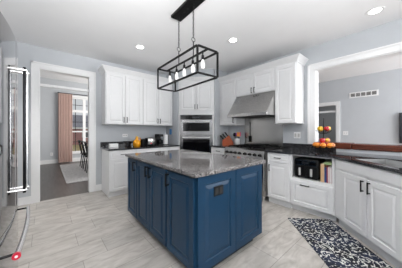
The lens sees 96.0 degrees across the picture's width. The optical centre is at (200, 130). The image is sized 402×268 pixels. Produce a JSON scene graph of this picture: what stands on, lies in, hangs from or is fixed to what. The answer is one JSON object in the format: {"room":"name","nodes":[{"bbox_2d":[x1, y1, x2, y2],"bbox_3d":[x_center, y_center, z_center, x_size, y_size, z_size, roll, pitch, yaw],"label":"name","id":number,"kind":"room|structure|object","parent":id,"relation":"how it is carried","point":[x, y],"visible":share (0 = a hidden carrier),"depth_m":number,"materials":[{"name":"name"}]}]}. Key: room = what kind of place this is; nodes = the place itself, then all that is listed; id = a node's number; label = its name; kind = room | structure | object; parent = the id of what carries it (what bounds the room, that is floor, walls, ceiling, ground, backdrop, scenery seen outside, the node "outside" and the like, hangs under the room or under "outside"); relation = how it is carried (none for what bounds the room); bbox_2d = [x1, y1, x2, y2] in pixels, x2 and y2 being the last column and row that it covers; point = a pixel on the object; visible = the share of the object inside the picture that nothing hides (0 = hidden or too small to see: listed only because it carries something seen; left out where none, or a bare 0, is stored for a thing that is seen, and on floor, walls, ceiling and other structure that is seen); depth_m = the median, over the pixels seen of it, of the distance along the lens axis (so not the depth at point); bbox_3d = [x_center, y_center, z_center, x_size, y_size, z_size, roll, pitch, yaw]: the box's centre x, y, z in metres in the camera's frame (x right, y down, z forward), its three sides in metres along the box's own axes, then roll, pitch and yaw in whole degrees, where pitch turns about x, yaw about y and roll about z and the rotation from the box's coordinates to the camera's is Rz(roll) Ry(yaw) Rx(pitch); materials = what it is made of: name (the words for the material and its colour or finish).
{"room":"kitchen","nodes":[
{"label":"kitchen","id":0,"kind":"room"},
{"bbox_2d":[40,77,87,160],"bbox_3d":[-5.298,-0.375,7.411,7.600,3.250,0.150,0,0,-41],"label":"wall","id":1,"kind":"structure","parent":0,"point":[48,96],"depth_m":6.92,"materials":[{"name":"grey paint"}]},
{"bbox_2d":[40,157,87,164],"bbox_3d":[-5.244,1.175,7.347,7.600,0.150,0.018,0,0,-41],"label":"baseboard","id":2,"kind":"structure","parent":1,"relation":"attached to","point":[79,158],"depth_m":6.96,"materials":[{"name":"white paint"}]},
{"bbox_2d":[72,95,87,153],"bbox_3d":[-4.932,-0.240,7.652,1.430,2.440,0.140,0,0,-41],"label":"window","id":3,"kind":"structure","parent":1,"relation":"in","point":[83,111],"depth_m":7.62,"materials":[{"name":"white paint"}]},
{"bbox_3d":[-4.819,-1.490,7.666,1.970,0.052,0.086,0,0,-41],"label":"curtain rod","id":4,"kind":"object","parent":1,"relation":"attached to","visible":0},
{"bbox_2d":[58,93,71,162],"bbox_3d":[-5.344,-0.120,7.134,0.450,2.700,0.072,0,0,-41],"label":"curtain","id":5,"kind":"object","parent":4,"relation":"hanging from","point":[64,100],"visible":1,"depth_m":7.11,"materials":[{"name":"pink fabric"}]},
{"bbox_2d":[40,71,87,83],"bbox_3d":[-3.811,-2.050,5.676,7.600,0.100,4.720,0,0,-41],"label":"ceiling","id":6,"kind":"structure","parent":0,"point":[42,74],"depth_m":6.77,"materials":[{"name":"white paint"}]},
{"bbox_2d":[16,41,165,197],"bbox_3d":[-1.805,-0.120,4.188,4.710,2.740,0.150,0,0,-41],"label":"wall","id":7,"kind":"structure","parent":0,"point":[27,53],"depth_m":3.48,"materials":[{"name":"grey paint"}]},
{"bbox_2d":[18,184,101,205],"bbox_3d":[-2.801,1.185,3.225,1.844,0.130,0.016,0,0,-41],"label":"baseboard","id":8,"kind":"structure","parent":7,"relation":"attached to","point":[24,200],"depth_m":3.08,"materials":[{"name":"white paint"}]},
{"bbox_2d":[31,61,95,203],"bbox_3d":[-2.603,0.021,3.491,0.979,2.459,0.190,0,0,-41],"label":"trim","id":9,"kind":"structure","parent":7,"relation":"attached to","point":[36,67],"depth_m":3.29,"materials":[{"name":"white paint"}]},
{"bbox_2d":[102,71,141,124],"bbox_3d":[-1.694,-0.657,3.930,0.755,1.045,0.377,0,0,-41],"label":"upper cabinet","id":10,"kind":"object","parent":7,"relation":"attached to","point":[121,94],"visible":1,"depth_m":3.77,"materials":[{"name":"white paint"}]},
{"bbox_2d":[97,64,173,82],"bbox_3d":[-1.418,-1.232,4.155,1.616,0.105,0.405,0,0,-41],"label":"crown molding","id":11,"kind":"structure","parent":10,"relation":"on","point":[102,68],"depth_m":3.85,"materials":[{"name":"white paint"}]},
{"bbox_2d":[100,140,162,146],"bbox_3d":[-1.520,0.284,4.317,1.566,0.100,0.022,0,0,-41],"label":"backsplash","id":12,"kind":"structure","parent":7,"relation":"attached to","point":[120,143],"depth_m":4.04,"materials":[{"name":"grey stone"}]},
{"bbox_2d":[142,79,172,125],"bbox_3d":[-1.109,-0.657,4.432,0.785,1.045,0.377,0,0,-41],"label":"upper cabinet","id":13,"kind":"object","parent":7,"relation":"attached to","point":[157,105],"visible":0.94,"depth_m":4.28,"materials":[{"name":"white paint"}]},
{"bbox_2d":[166,70,178,144],"bbox_3d":[-0.740,-0.120,4.628,0.020,2.740,0.570,0,0,-41],"label":"wall","id":14,"kind":"structure","parent":0,"point":[174,138],"depth_m":4.50,"materials":[{"name":"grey paint"}]},
{"bbox_2d":[179,69,213,76],"bbox_3d":[-0.120,-1.395,4.388,0.856,0.190,0.021,0,0,4],"label":"wall","id":15,"kind":"structure","parent":0,"point":[208,71],"depth_m":4.37,"materials":[{"name":"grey paint"}]},
{"bbox_2d":[0,0,401,82],"bbox_3d":[1.642,-1.540,2.349,7.550,0.100,7.430,0,0,-41],"label":"ceiling","id":16,"kind":"structure","parent":0,"point":[110,31],"depth_m":2.63,"materials":[{"name":"white paint"}]},
{"bbox_2d":[135,45,144,48],"bbox_3d":[-1.079,-1.487,3.211,0.180,0.006,0.180,0,0,-41],"label":"recessed light","id":17,"kind":"object","parent":16,"relation":"in","point":[136,46],"visible":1,"depth_m":3.19,"materials":[{"name":"white plastic"}]},
{"bbox_2d":[157,0,218,91],"bbox_3d":[-0.206,-1.031,2.221,0.291,0.918,0.907,0,0,-39],"label":"pendant light","id":18,"kind":"object","parent":16,"relation":"hanging from","point":[188,6],"visible":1,"depth_m":2.12,"materials":[{"name":"black metal"}]},
{"bbox_2d":[168,70,171,82],"bbox_3d":[-0.430,-0.753,2.502,0.048,0.176,0.047,0,0,-41],"label":"bulb","id":19,"kind":"object","parent":18,"relation":"attached to","point":[169,78],"depth_m":2.49,"materials":[{"name":"white glass"}]},
{"bbox_2d":[175,66,177,79],"bbox_3d":[-0.318,-0.753,2.361,0.048,0.176,0.047,0,0,-41],"label":"bulb","id":20,"kind":"object","parent":18,"relation":"attached to","point":[176,71],"depth_m":2.35,"materials":[{"name":"white glass"}]},
{"bbox_2d":[182,62,185,76],"bbox_3d":[-0.206,-0.753,2.221,0.048,0.176,0.047,0,0,-41],"label":"bulb","id":21,"kind":"object","parent":18,"relation":"attached to","point":[184,71],"depth_m":2.21,"materials":[{"name":"white glass"}]},
{"bbox_2d":[191,58,194,72],"bbox_3d":[-0.093,-0.753,2.080,0.048,0.176,0.047,0,0,-41],"label":"bulb","id":22,"kind":"object","parent":18,"relation":"attached to","point":[192,67],"depth_m":2.07,"materials":[{"name":"white glass"}]},
{"bbox_2d":[201,52,204,68],"bbox_3d":[0.019,-0.753,1.939,0.048,0.176,0.047,0,0,-41],"label":"bulb","id":23,"kind":"object","parent":18,"relation":"attached to","point":[202,56],"depth_m":1.93,"materials":[{"name":"white glass"}]},
{"bbox_2d":[228,37,238,42],"bbox_3d":[0.526,-1.487,2.966,0.180,0.006,0.180,0,0,-41],"label":"recessed light","id":24,"kind":"object","parent":16,"relation":"in","point":[233,39],"visible":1,"depth_m":2.97,"materials":[{"name":"white plastic"}]},
{"bbox_2d":[365,6,384,15],"bbox_3d":[2.159,-1.487,2.245,0.180,0.006,0.180,0,0,-41],"label":"recessed light","id":25,"kind":"object","parent":16,"relation":"in","point":[376,10],"visible":1,"depth_m":2.23,"materials":[{"name":"white plastic"}]},
{"bbox_2d":[18,160,396,267],"bbox_3d":[-1.377,1.275,2.836,7.600,0.050,12.100,0,0,-41],"label":"floor","id":26,"kind":"structure","parent":0,"point":[96,229],"depth_m":2.12,"materials":[{"name":"beige tile"}]},
{"bbox_2d":[0,12,29,267],"bbox_3d":[-1.602,0.280,1.115,0.789,1.880,0.912,0,0,-41],"label":"refrigerator","id":27,"kind":"object","parent":26,"relation":"on","point":[10,249],"visible":1,"depth_m":1.12,"materials":[{"name":"metal"}]},
{"bbox_2d":[59,162,87,183],"bbox_3d":[-3.208,1.244,6.232,2.500,0.012,3.040,0,0,-41],"label":"area rug","id":28,"kind":"object","parent":26,"relation":"on","point":[72,173],"visible":0.44,"depth_m":5.27,"materials":[{"name":"grey fabric"}]},
{"bbox_2d":[78,140,83,167],"bbox_3d":[-3.990,0.777,6.327,0.528,0.918,0.469,0,0,-41],"label":"dining chair","id":29,"kind":"object","parent":28,"relation":"on","point":[79,141],"visible":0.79,"depth_m":6.13,"materials":[{"name":"black metal"}]},
{"bbox_2d":[81,141,87,170],"bbox_3d":[-3.547,0.777,5.811,0.528,0.918,0.469,0,0,-41],"label":"dining chair","id":30,"kind":"object","parent":28,"relation":"on","point":[82,144],"visible":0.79,"depth_m":5.60,"materials":[{"name":"black metal"}]},
{"bbox_2d":[84,142,87,172],"bbox_3d":[-3.111,0.777,5.302,0.528,0.918,0.469,0,0,-41],"label":"dining chair","id":31,"kind":"object","parent":28,"relation":"on","point":[85,143],"visible":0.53,"depth_m":5.14,"materials":[{"name":"black metal"}]},
{"bbox_2d":[102,149,135,196],"bbox_3d":[-1.695,0.808,3.735,0.500,0.883,0.652,0,0,-41],"label":"base cabinet","id":32,"kind":"object","parent":26,"relation":"on","point":[114,163],"visible":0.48,"depth_m":3.48,"materials":[{"name":"white paint"}]},
{"bbox_2d":[100,144,179,150],"bbox_3d":[-1.315,0.350,4.077,1.566,0.031,0.653,0,0,-41],"label":"countertop","id":33,"kind":"structure","parent":32,"relation":"on","point":[128,147],"depth_m":3.82,"materials":[{"name":"grey stone"}]},
{"bbox_2d":[109,143,117,148],"bbox_3d":[-1.700,0.290,3.520,0.152,0.088,0.102,0,0,-41],"label":"storage box","id":34,"kind":"object","parent":33,"relation":"on","point":[115,145],"visible":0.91,"depth_m":3.47,"materials":[{"name":"white plastic"}]},
{"bbox_2d":[133,136,140,145],"bbox_3d":[-1.425,0.227,4.021,0.158,0.215,0.158,0,0,4],"label":"glass jug","id":35,"kind":"object","parent":33,"relation":"on","point":[136,142],"visible":0.94,"depth_m":3.97,"materials":[{"name":"orange glass"}]},
{"bbox_2d":[141,139,145,145],"bbox_3d":[-1.321,0.252,4.136,0.108,0.165,0.108,0,0,-41],"label":"canister","id":36,"kind":"object","parent":33,"relation":"on","point":[143,141],"visible":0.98,"depth_m":4.09,"materials":[{"name":"black plastic"}]},
{"bbox_2d":[145,138,156,145],"bbox_3d":[-1.171,0.246,4.255,0.250,0.177,0.175,0,0,-41],"label":"toaster","id":37,"kind":"object","parent":33,"relation":"on","point":[149,141],"visible":0.88,"depth_m":4.18,"materials":[{"name":"silver metal"}]},
{"bbox_2d":[155,134,162,144],"bbox_3d":[-1.015,0.204,4.372,0.120,0.260,0.220,0,0,-41],"label":"coffee maker","id":38,"kind":"object","parent":33,"relation":"on","point":[158,136],"visible":0.84,"depth_m":4.31,"materials":[{"name":"black plastic"}]},
{"bbox_2d":[163,132,168,144],"bbox_3d":[-0.868,0.184,4.432,0.150,0.300,0.148,0,0,-41],"label":"paper towel","id":39,"kind":"object","parent":33,"relation":"on","point":[165,137],"visible":0.96,"depth_m":4.39,"materials":[{"name":"white paper"}]},
{"bbox_2d":[136,148,158,152],"bbox_3d":[-1.306,0.808,4.069,0.520,0.883,0.652,0,0,-41],"label":"base cabinet","id":40,"kind":"object","parent":26,"relation":"on","point":[146,149],"visible":0.08,"depth_m":3.84,"materials":[{"name":"white paint"}]},
{"bbox_2d":[159,146,178,150],"bbox_3d":[-0.911,0.808,4.407,0.517,0.883,0.652,0,0,-41],"label":"base cabinet","id":41,"kind":"object","parent":26,"relation":"on","point":[176,147],"visible":0.06,"depth_m":4.16,"materials":[{"name":"white paint"}]},
{"bbox_2d":[128,157,261,267],"bbox_3d":[-0.197,0.808,2.320,1.010,0.883,1.580,0,0,-41],"label":"kitchen island","id":42,"kind":"object","parent":26,"relation":"on","point":[204,221],"visible":1,"depth_m":1.70,"materials":[{"name":"blue paint"}]},
{"bbox_2d":[125,149,265,177],"bbox_3d":[-0.182,0.349,2.346,1.033,0.034,1.630,0,0,-41],"label":"island countertop","id":43,"kind":"structure","parent":42,"relation":"on","point":[195,164],"depth_m":1.97,"materials":[{"name":"grey stone"}]},
{"bbox_2d":[214,185,222,196],"bbox_3d":[0.155,0.522,1.589,0.116,0.084,0.006,0,0,-41],"label":"outlet","id":44,"kind":"object","parent":42,"relation":"attached to","point":[218,189],"depth_m":1.58,"materials":[{"name":"black plastic"}]},
{"bbox_2d":[179,82,213,149],"bbox_3d":[-0.090,0.035,4.639,0.862,2.430,0.652,0,0,4],"label":"tall cabinet","id":45,"kind":"object","parent":26,"relation":"on","point":[198,99],"visible":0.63,"depth_m":4.35,"materials":[{"name":"white paint"}]},
{"bbox_2d":[178,76,213,81],"bbox_3d":[-0.114,-1.232,4.329,0.862,0.105,0.075,0,0,4],"label":"crown molding","id":46,"kind":"structure","parent":45,"relation":"on","point":[189,79],"depth_m":4.33,"materials":[{"name":"white paint"}]},
{"bbox_2d":[180,115,212,152],"bbox_3d":[-0.094,0.207,4.589,0.796,1.195,0.652,0,0,4],"label":"wall oven","id":47,"kind":"object","parent":45,"relation":"in","point":[196,131],"visible":0.77,"depth_m":4.32,"materials":[{"name":"silver metal"}]},
{"bbox_2d":[211,147,224,154],"bbox_3d":[0.614,0.808,4.253,0.652,0.883,0.490,0,0,-41],"label":"base cabinet","id":48,"kind":"object","parent":26,"relation":"on","point":[216,150],"visible":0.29,"depth_m":4.08,"materials":[{"name":"white paint"}]},
{"bbox_2d":[210,144,233,147],"bbox_3d":[0.623,0.350,4.258,0.648,0.031,0.500,0,0,-41],"label":"countertop","id":49,"kind":"structure","parent":48,"relation":"on","point":[219,146],"depth_m":4.18,"materials":[{"name":"grey stone"}]},
{"bbox_2d":[220,132,232,144],"bbox_3d":[0.606,0.179,4.265,0.308,0.311,0.150,0,0,11],"label":"knife block","id":50,"kind":"object","parent":49,"relation":"on","point":[227,141],"visible":1,"depth_m":4.19,"materials":[{"name":"orange wood"}]},
{"bbox_2d":[234,138,239,144],"bbox_3d":[0.847,0.255,4.236,0.132,0.160,0.132,0,0,-41],"label":"utensil crock","id":51,"kind":"object","parent":49,"relation":"on","point":[236,140],"visible":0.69,"depth_m":4.19,"materials":[{"name":"white ceramic"}]},
{"bbox_2d":[224,143,282,201],"bbox_3d":[1.035,0.767,3.670,0.776,0.965,0.905,0,0,-41],"label":"range","id":52,"kind":"object","parent":26,"relation":"on","point":[245,150],"visible":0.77,"depth_m":3.32,"materials":[{"name":"silver metal"}]},
{"bbox_2d":[228,146,278,149],"bbox_3d":[1.081,0.332,3.710,0.610,0.007,0.845,0,0,-41],"label":"cooktop","id":53,"kind":"object","parent":52,"relation":"in","point":[246,147],"depth_m":3.46,"materials":[{"name":"metal"}]},
{"bbox_2d":[249,144,269,145],"bbox_3d":[1.165,0.270,3.588,0.270,0.061,0.437,0,0,-41],"label":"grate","id":54,"kind":"object","parent":52,"relation":"on","point":[249,144],"visible":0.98,"depth_m":3.56,"materials":[{"name":"metal"}]},
{"bbox_2d":[268,152,291,207],"bbox_3d":[1.505,0.808,3.214,0.652,0.883,0.388,0,0,-41],"label":"base cabinet","id":55,"kind":"object","parent":26,"relation":"on","point":[278,163],"visible":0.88,"depth_m":3.01,"materials":[{"name":"white paint"}]},
{"bbox_2d":[290,154,336,221],"bbox_3d":[1.822,0.808,2.844,0.652,0.883,0.585,0,0,-41],"label":"base cabinet","id":56,"kind":"object","parent":26,"relation":"on","point":[312,196],"visible":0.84,"depth_m":2.64,"materials":[{"name":"white paint"}]},
{"bbox_2d":[295,156,325,179],"bbox_3d":[1.711,0.577,2.852,0.380,0.305,0.345,0,0,-41],"label":"air fryer","id":57,"kind":"object","parent":56,"relation":"in","point":[306,167],"visible":0.93,"depth_m":2.73,"materials":[{"name":"black plastic"}]},
{"bbox_2d":[295,165,304,176],"bbox_3d":[1.531,0.619,2.802,0.042,0.170,0.147,0,0,-41],"label":"basket","id":58,"kind":"object","parent":57,"relation":"on","point":[299,169],"depth_m":2.79,"materials":[{"name":"black plastic"}]},
{"bbox_2d":[306,166,316,178],"bbox_3d":[1.634,0.619,2.682,0.042,0.170,0.147,0,0,-41],"label":"basket","id":59,"kind":"object","parent":57,"relation":"on","point":[311,171],"depth_m":2.67,"materials":[{"name":"black plastic"}]},
{"bbox_2d":[321,163,326,181],"bbox_3d":[1.806,0.602,2.648,0.190,0.255,0.046,0,0,-41],"label":"cookbook","id":60,"kind":"object","parent":56,"relation":"in","point":[323,165],"visible":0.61,"depth_m":2.58,"materials":[{"name":"paper"}]},
{"bbox_2d":[324,166,326,182],"bbox_3d":[1.831,0.622,2.620,0.190,0.215,0.026,0,0,-41],"label":"cookbook","id":61,"kind":"object","parent":56,"relation":"in","point":[325,168],"visible":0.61,"depth_m":2.56,"materials":[{"name":"paper"}]},
{"bbox_2d":[328,165,331,182],"bbox_3d":[1.859,0.617,2.587,0.190,0.225,0.030,0,0,-41],"label":"cookbook","id":62,"kind":"object","parent":56,"relation":"in","point":[331,165],"visible":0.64,"depth_m":2.53,"materials":[{"name":"paper"}]},
{"bbox_2d":[330,167,331,183],"bbox_3d":[1.873,0.617,2.570,0.190,0.225,0.013,0,0,-41],"label":"cookbook","id":63,"kind":"object","parent":56,"relation":"in","point":[330,167],"visible":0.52,"depth_m":2.51,"materials":[{"name":"white paper"}]},
{"bbox_2d":[288,218,392,267],"bbox_3d":[1.458,1.246,1.670,0.575,0.008,1.800,0,0,4],"label":"kitchen rug","id":64,"kind":"object","parent":26,"relation":"on","point":[337,248],"visible":1,"depth_m":1.96,"materials":[{"name":"multicoloured fabric"}]},
{"bbox_2d":[335,159,401,267],"bbox_3d":[2.019,0.808,1.950,0.602,0.883,0.930,0,0,4],"label":"base cabinet","id":65,"kind":"object","parent":26,"relation":"on","point":[368,200],"visible":0.96,"depth_m":1.85,"materials":[{"name":"white paint"}]},
{"bbox_2d":[266,148,401,173],"bbox_3d":[1.794,0.350,2.141,1.624,0.031,2.400,0,0,-41],"label":"countertop","id":66,"kind":"structure","parent":65,"relation":"on","point":[349,157],"depth_m":2.38,"materials":[{"name":"grey stone"}]},
{"bbox_2d":[312,118,335,152],"bbox_3d":[1.924,0.066,2.841,0.322,0.537,0.322,0,0,-41],"label":"fruit stand","id":67,"kind":"object","parent":66,"relation":"on","point":[323,133],"visible":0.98,"depth_m":2.80,"materials":[{"name":"black metal"}]},
{"bbox_2d":[312,145,335,150],"bbox_3d":[1.924,0.267,2.841,0.322,0.070,0.322,0,0,-41],"label":"basket","id":68,"kind":"object","parent":67,"relation":"on","point":[320,148],"depth_m":2.76,"materials":[{"name":"black metal"}]},
{"bbox_2d":[358,159,401,167],"bbox_3d":[2.026,0.446,1.867,0.389,0.208,0.689,0,0,4],"label":"sink","id":69,"kind":"object","parent":66,"relation":"in","point":[393,163],"visible":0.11,"depth_m":2.19,"materials":[{"name":"metal"}]},
{"bbox_2d":[214,69,227,144],"bbox_3d":[0.515,-0.120,4.507,0.492,2.740,0.015,0,0,-41],"label":"wall","id":70,"kind":"structure","parent":0,"point":[219,130],"depth_m":4.40,"materials":[{"name":"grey paint"}]},
{"bbox_2d":[228,18,401,155],"bbox_3d":[2.347,-0.120,2.855,0.140,2.740,7.280,0,0,-41],"label":"wall","id":71,"kind":"structure","parent":0,"point":[388,33],"depth_m":2.91,"materials":[{"name":"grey paint"}]},
{"bbox_2d":[220,79,244,125],"bbox_3d":[0.725,-0.657,4.342,0.377,1.045,0.500,0,0,-41],"label":"upper cabinet","id":72,"kind":"object","parent":71,"relation":"attached to","point":[227,88],"visible":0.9,"depth_m":4.23,"materials":[{"name":"white paint"}]},
{"bbox_2d":[227,91,274,118],"bbox_3d":[1.095,-0.520,3.725,0.621,0.470,0.913,0,0,-41],"label":"range hood","id":73,"kind":"object","parent":71,"relation":"attached to","point":[259,105],"visible":0.98,"depth_m":3.53,"materials":[{"name":"silver metal"}]},
{"bbox_2d":[236,68,274,96],"bbox_3d":[1.185,-0.970,3.805,0.377,0.420,0.910,0,0,-41],"label":"upper cabinet","id":74,"kind":"object","parent":71,"relation":"attached to","point":[263,81],"visible":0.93,"depth_m":3.65,"materials":[{"name":"white paint"}]},
{"bbox_2d":[218,53,308,82],"bbox_3d":[1.163,-1.232,3.817,0.405,0.105,1.873,0,0,-41],"label":"crown molding","id":75,"kind":"structure","parent":74,"relation":"on","point":[298,57],"depth_m":3.42,"materials":[{"name":"white paint"}]},
{"bbox_2d":[245,117,282,144],"bbox_3d":[1.330,0.013,3.929,0.005,0.615,0.905,0,0,-41],"label":"backsplash","id":76,"kind":"structure","parent":71,"relation":"attached to","point":[264,130],"depth_m":3.90,"materials":[{"name":"silver metal"}]},
{"bbox_2d":[275,62,303,123],"bbox_3d":[1.619,-0.657,3.324,0.345,1.045,0.381,0,0,-41],"label":"upper cabinet","id":77,"kind":"object","parent":71,"relation":"attached to","point":[289,78],"visible":1,"depth_m":3.19,"materials":[{"name":"white paint"}]},
{"bbox_2d":[294,132,300,137],"bbox_3d":[1.796,0.080,3.384,0.008,0.115,0.118,0,0,-41],"label":"wall outlet","id":78,"kind":"object","parent":71,"relation":"attached to","point":[296,134],"visible":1,"depth_m":3.38,"materials":[{"name":"white plastic"}]},
{"bbox_2d":[283,143,335,151],"bbox_3d":[1.901,0.284,3.248,0.022,0.100,0.858,0,0,-41],"label":"backsplash","id":79,"kind":"structure","parent":71,"relation":"attached to","point":[285,145],"depth_m":3.31,"materials":[{"name":"grey stone"}]},
{"bbox_2d":[318,142,353,148],"bbox_3d":[2.235,0.235,3.028,0.265,0.095,0.480,0,0,-41],"label":"wood ledge","id":80,"kind":"object","parent":71,"relation":"attached to","point":[339,145],"visible":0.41,"depth_m":2.85,"materials":[{"name":"brown wood"}]},
{"bbox_2d":[307,42,401,143],"bbox_3d":[3.340,-0.471,1.687,0.188,1.402,4.215,0,0,-41],"label":"trim","id":81,"kind":"structure","parent":71,"relation":"attached to","point":[395,49],"depth_m":3.10,"materials":[{"name":"white paint"}]},
{"bbox_2d":[352,143,401,151],"bbox_3d":[3.439,0.239,1.631,0.255,0.088,3.200,0,0,-41],"label":"wood ledge","id":82,"kind":"object","parent":71,"relation":"attached to","point":[356,146],"visible":1,"depth_m":2.56,"materials":[{"name":"brown wood"}]},
{"bbox_2d":[319,106,335,141],"bbox_3d":[4.675,-0.120,6.562,2.560,2.740,4.880,0,0,-41],"label":"wall","id":83,"kind":"structure","parent":0,"point":[329,119],"depth_m":7.58,"materials":[{"name":"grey paint"}]},
{"bbox_2d":[319,68,401,144],"bbox_3d":[4.496,-0.120,4.696,0.140,2.740,7.280,0,0,-41],"label":"wall","id":84,"kind":"structure","parent":0,"point":[369,119],"depth_m":4.71,"materials":[{"name":"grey paint"}]},
{"bbox_2d":[319,101,339,141],"bbox_3d":[3.711,0.198,5.604,0.170,2.105,0.990,0,0,-41],"label":"trim","id":85,"kind":"structure","parent":84,"relation":"attached to","point":[337,103],"depth_m":5.23,"materials":[{"name":"white paint"}]},
{"bbox_2d":[349,89,378,97],"bbox_3d":[4.303,-0.980,4.801,0.018,0.150,0.580,0,0,-41],"label":"air vent","id":86,"kind":"object","parent":84,"relation":"in","point":[370,92],"visible":1,"depth_m":4.78,"materials":[{"name":"white plastic"}]},
{"bbox_2d":[399,113,401,142],"bbox_3d":[5.105,-0.070,3.823,0.072,0.720,1.240,0,0,-41],"label":"television","id":87,"kind":"object","parent":84,"relation":"attached to","point":[400,114],"visible":1,"depth_m":4.25,"materials":[{"name":"black plastic"}]},
{"label":"outside","id":88,"kind":"structure","parent":0,"visible":0},
{"bbox_2d":[72,144,87,150],"bbox_3d":[-20.206,1.750,35.100,75.000,0.100,60.400,0,0,-41],"label":"lawn","id":89,"kind":"structure","parent":88,"point":[73,146],"depth_m":18.65,"materials":[{"name":"plant"}]},
{"bbox_2d":[72,115,87,144],"bbox_3d":[-15.720,-0.250,26.024,12.800,3.900,7.020,0,0,-41],"label":"house","id":90,"kind":"structure","parent":89,"relation":"on","point":[79,118],"depth_m":22.71,"materials":[{"name":"red"}]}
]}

